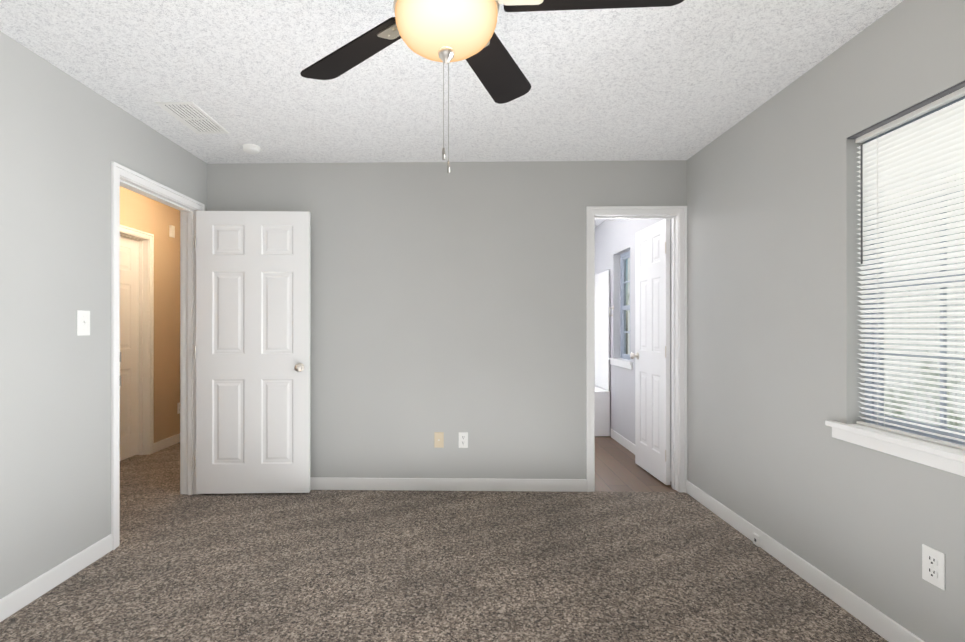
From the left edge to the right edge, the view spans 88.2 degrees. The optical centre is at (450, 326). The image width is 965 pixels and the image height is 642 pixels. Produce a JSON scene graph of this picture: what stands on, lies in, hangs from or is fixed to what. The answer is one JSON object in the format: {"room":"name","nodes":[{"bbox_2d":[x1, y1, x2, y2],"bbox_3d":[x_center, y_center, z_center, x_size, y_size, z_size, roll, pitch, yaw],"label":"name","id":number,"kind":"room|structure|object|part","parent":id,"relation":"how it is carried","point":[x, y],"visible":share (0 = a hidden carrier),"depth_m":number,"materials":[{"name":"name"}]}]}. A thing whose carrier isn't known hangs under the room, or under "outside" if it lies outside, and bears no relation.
{"room":"empty bedroom","nodes":[
{"label":"empty bedroom","id":0,"kind":"room"},
{"bbox_2d":[0,31,206,598],"bbox_3d":[-1.936,-0.002,1.431,0.120,2.440,4.840,0,0,1],"label":"wall","id":1,"kind":"structure","parent":0,"point":[66,139],"depth_m":2.34,"materials":[{"name":"grey paint"}]},
{"bbox_2d":[0,534,111,621],"bbox_3d":[-1.879,1.172,0.916,0.016,0.092,3.573,0,0,1],"label":"baseboard","id":2,"kind":"structure","parent":1,"relation":"attached to","point":[29,592],"depth_m":2.30,"materials":[{"name":"white wood"}]},
{"bbox_2d":[77,310,89,335],"bbox_3d":[-1.844,-0.016,2.504,0.017,0.126,0.085,0,0,1],"label":"toggle light switch","id":3,"kind":"object","parent":1,"relation":"attached to","point":[83,323],"visible":1,"depth_m":2.50,"materials":[{"name":"white plastic"}]},
{"bbox_2d":[111,161,204,549],"bbox_3d":[-1.900,0.161,3.183,0.158,2.117,0.959,0,0,1],"label":"door frame","id":4,"kind":"structure","parent":1,"relation":"attached to","point":[134,181],"depth_m":3.46,"materials":[{"name":"white wood"}]},
{"bbox_2d":[195,211,310,493],"bbox_3d":[-1.427,0.187,3.592,0.814,2.030,0.167,0,0,-2],"label":"bedroom door","id":5,"kind":"structure","parent":1,"relation":"in","point":[253,311],"depth_m":3.58,"materials":[{"name":"white wood"}]},
{"bbox_3d":[-1.085,0.297,3.602,0.062,0.062,0.167,0,0,-2],"label":"knob","id":6,"kind":"part","parent":5,"relation":"part of","materials":[{"name":"silver metal"}]},
{"bbox_2d":[120,186,179,442],"bbox_3d":[-2.938,0.000,4.263,0.120,2.440,5.820,0,0,1],"label":"wall","id":7,"kind":"structure","parent":0,"point":[145,214],"depth_m":4.96,"materials":[{"name":"beige paint"}]},
{"bbox_2d":[120,236,138,460],"bbox_3d":[-2.979,0.193,4.309,0.167,2.030,0.805,0,0,1],"label":"hall door","id":8,"kind":"structure","parent":7,"relation":"in","point":[129,344],"depth_m":4.58,"materials":[{"name":"white wood"}]},
{"bbox_2d":[120,225,153,454],"bbox_3d":[-2.937,0.169,4.308,0.154,2.102,0.934,0,0,1],"label":"door frame","id":9,"kind":"structure","parent":7,"relation":"attached to","point":[146,341],"depth_m":4.71,"materials":[{"name":"white wood"}]},
{"bbox_2d":[154,433,179,452],"bbox_3d":[-2.834,1.176,5.911,0.016,0.092,2.278,0,0,1],"label":"baseboard","id":10,"kind":"structure","parent":7,"relation":"attached to","point":[166,443],"depth_m":4.96,"materials":[{"name":"white wood"}]},
{"bbox_2d":[169,225,174,237],"bbox_3d":[-2.848,-0.969,5.082,0.025,0.120,0.060,0,0,1],"label":"door chime","id":11,"kind":"object","parent":7,"relation":"attached to","point":[172,231],"visible":1,"depth_m":5.07,"materials":[{"name":"white plastic"}]},
{"bbox_2d":[177,402,179,413],"bbox_3d":[-2.853,0.861,5.231,0.008,0.115,0.070,0,0,1],"label":"outlet","id":12,"kind":"object","parent":7,"relation":"attached to","point":[178,408],"visible":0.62,"depth_m":5.21,"materials":[{"name":"white plastic"}]},
{"bbox_2d":[0,442,887,641],"bbox_3d":[-1.040,1.270,3.061,5.768,0.100,8.140,0,0,1],"label":"floor carpet","id":13,"kind":"object","parent":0,"point":[175,565],"visible":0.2,"depth_m":2.44,"materials":[{"name":"brown carpet"}]},
{"bbox_2d":[207,160,686,478],"bbox_3d":[-0.043,0.000,3.751,3.565,2.440,0.120,0,0,1],"label":"wall","id":14,"kind":"structure","parent":0,"point":[451,305],"depth_m":3.69,"materials":[{"name":"grey paint"}]},
{"bbox_2d":[434,432,443,447],"bbox_3d":[-0.085,0.845,3.683,0.070,0.115,0.016,0,0,1],"label":"outlet","id":15,"kind":"object","parent":14,"relation":"attached to","point":[438,439],"visible":1,"depth_m":3.69,"materials":[{"name":"beige plastic"}]},
{"bbox_2d":[310,477,586,491],"bbox_3d":[-0.412,1.174,3.678,2.830,0.092,0.040,0,0,1],"label":"baseboard","id":16,"kind":"structure","parent":14,"relation":"attached to","point":[316,483],"depth_m":3.68,"materials":[{"name":"white wood"}]},
{"bbox_2d":[459,432,467,447],"bbox_3d":[0.095,0.845,3.683,0.070,0.115,0.008,0,0,1],"label":"duplex electrical outlet","id":17,"kind":"object","parent":14,"relation":"attached to","point":[463,439],"visible":1,"depth_m":3.68,"materials":[{"name":"white plastic"}]},
{"bbox_2d":[586,206,687,492],"bbox_3d":[1.371,0.169,3.722,0.734,2.102,0.158,0,0,1],"label":"door frame","id":18,"kind":"structure","parent":14,"relation":"attached to","point":[677,215],"depth_m":3.66,"materials":[{"name":"white wood"}]},
{"bbox_2d":[630,219,670,484],"bbox_3d":[1.653,0.193,4.078,0.167,2.030,0.614,0,0,-1],"label":"bathroom door","id":19,"kind":"structure","parent":14,"relation":"in","point":[651,355],"depth_m":4.02,"materials":[{"name":"white wood"}]},
{"bbox_3d":[1.650,0.258,4.324,0.167,0.062,0.062,0,0,-1],"label":"knob","id":20,"kind":"part","parent":19,"relation":"part of","materials":[{"name":"silver metal"}]},
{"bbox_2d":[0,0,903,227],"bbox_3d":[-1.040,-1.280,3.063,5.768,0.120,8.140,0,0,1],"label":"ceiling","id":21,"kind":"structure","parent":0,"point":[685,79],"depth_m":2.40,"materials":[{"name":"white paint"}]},
{"bbox_2d":[155,102,228,133],"bbox_3d":[-1.502,-1.216,2.918,0.210,0.008,0.430,0,0,1],"label":"ceiling vent","id":22,"kind":"object","parent":21,"relation":"in","point":[195,118],"visible":1,"depth_m":2.89,"materials":[{"name":"white plastic"}]},
{"bbox_2d":[242,144,260,153],"bbox_3d":[-1.357,-1.201,3.380,0.120,0.038,0.120,0,0,1],"label":"smoke detector","id":23,"kind":"object","parent":21,"relation":"attached to","point":[251,149],"visible":0.98,"depth_m":3.35,"materials":[{"name":"white plastic"}]},
{"bbox_2d":[300,0,683,172],"bbox_3d":[0.024,-0.812,1.296,1.193,0.819,1.218,0,0,1],"label":"fan","id":24,"kind":"object","parent":21,"relation":"hanging from","point":[445,31],"visible":1,"depth_m":1.32,"materials":[{"name":"black wood"}]},
{"bbox_3d":[-0.299,-0.866,1.572,0.422,0.040,0.387,0,0,1],"label":"blade","id":25,"kind":"part","parent":24,"relation":"part of","materials":[{"name":"black wood"}]},
{"bbox_3d":[0.151,-0.866,1.665,0.285,0.040,0.474,0,0,1],"label":"blade","id":26,"kind":"part","parent":24,"relation":"part of","materials":[{"name":"black wood"}]},
{"bbox_3d":[0.377,-0.867,1.261,0.486,0.040,0.162,0,0,1],"label":"blade","id":27,"kind":"part","parent":24,"relation":"part of","materials":[{"name":"black wood"}]},
{"bbox_2d":[595,436,677,491],"bbox_3d":[0.045,1.271,5.048,3.685,0.100,2.720,0,0,1],"label":"floor","id":28,"kind":"structure","parent":0,"point":[618,468],"depth_m":4.14,"materials":[{"name":"brown wood"}]},
{"bbox_2d":[595,270,609,435],"bbox_3d":[1.116,0.296,5.880,1.314,1.850,0.748,0,0,1],"label":"bathtub","id":29,"kind":"object","parent":28,"relation":"on","point":[602,356],"visible":0.17,"depth_m":5.61,"materials":[{"name":"white plastic"}]},
{"bbox_2d":[595,0,964,641],"bbox_3d":[1.776,-0.001,2.651,0.120,2.440,7.440,0,0,1],"label":"wall","id":30,"kind":"structure","parent":0,"point":[773,326],"depth_m":2.38,"materials":[{"name":"grey paint"}]},
{"bbox_2d":[608,357,632,369],"bbox_3d":[1.793,0.384,5.141,0.110,0.075,0.710,0,0,1],"label":"window sill","id":31,"kind":"structure","parent":30,"relation":"attached to","point":[624,363],"depth_m":5.10,"materials":[{"name":"white wood"}]},
{"bbox_2d":[611,429,634,453],"bbox_3d":[1.753,1.175,4.662,0.012,0.092,1.620,0,0,1],"label":"baseboard","id":32,"kind":"structure","parent":30,"relation":"attached to","point":[623,441],"depth_m":5.01,"materials":[{"name":"white wood"}]},
{"bbox_2d":[620,251,629,359],"bbox_3d":[1.870,-0.204,5.140,0.050,1.150,0.540,0,0,1],"label":"window","id":33,"kind":"structure","parent":30,"relation":"in","point":[623,307],"depth_m":5.37,"materials":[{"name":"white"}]},
{"bbox_2d":[753,533,759,546],"bbox_3d":[1.700,1.186,2.757,0.014,0.058,0.050,0,0,1],"label":"cable plate","id":34,"kind":"object","parent":30,"relation":"attached to","point":[757,538],"visible":0.98,"depth_m":2.75,"materials":[{"name":"white plastic"}]},
{"bbox_2d":[686,480,924,641],"bbox_3d":[1.681,1.172,1.346,0.016,0.092,4.588,0,0,1],"label":"baseboard","id":35,"kind":"structure","parent":30,"relation":"attached to","point":[881,624],"depth_m":2.31,"materials":[{"name":"white wood"}]},
{"bbox_2d":[825,420,964,476],"bbox_3d":[1.716,0.456,1.545,0.110,0.075,1.355,0,0,1],"label":"window sill","id":36,"kind":"structure","parent":30,"relation":"attached to","point":[940,456],"depth_m":1.84,"materials":[{"name":"white wood"}]},
{"bbox_2d":[865,96,964,445],"bbox_3d":[1.792,-0.184,1.543,0.050,1.255,1.185,0,0,1],"label":"window","id":37,"kind":"structure","parent":30,"relation":"in","point":[926,356],"depth_m":1.94,"materials":[{"name":"white"}]},
{"bbox_2d":[847,81,964,449],"bbox_3d":[1.724,-0.197,1.545,0.057,1.228,1.183,0,0,1],"label":"window blinds","id":38,"kind":"object","parent":37,"relation":"attached to","point":[935,137],"visible":1,"depth_m":1.87,"materials":[{"name":"white plastic"}]},
{"bbox_2d":[922,544,944,590],"bbox_3d":[1.693,0.844,1.742,0.008,0.127,0.083,0,0,1],"label":"duplex electrical outlet","id":39,"kind":"object","parent":30,"relation":"attached to","point":[933,566],"visible":1,"depth_m":1.74,"materials":[{"name":"white plastic"}]},
{"label":"outside","id":40,"kind":"structure","parent":0,"visible":0},
{"bbox_2d":[628,148,964,430],"bbox_3d":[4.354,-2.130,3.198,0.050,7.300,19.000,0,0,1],"label":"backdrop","id":41,"kind":"structure","parent":40,"point":[929,390],"depth_m":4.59,"materials":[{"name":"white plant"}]}
]}

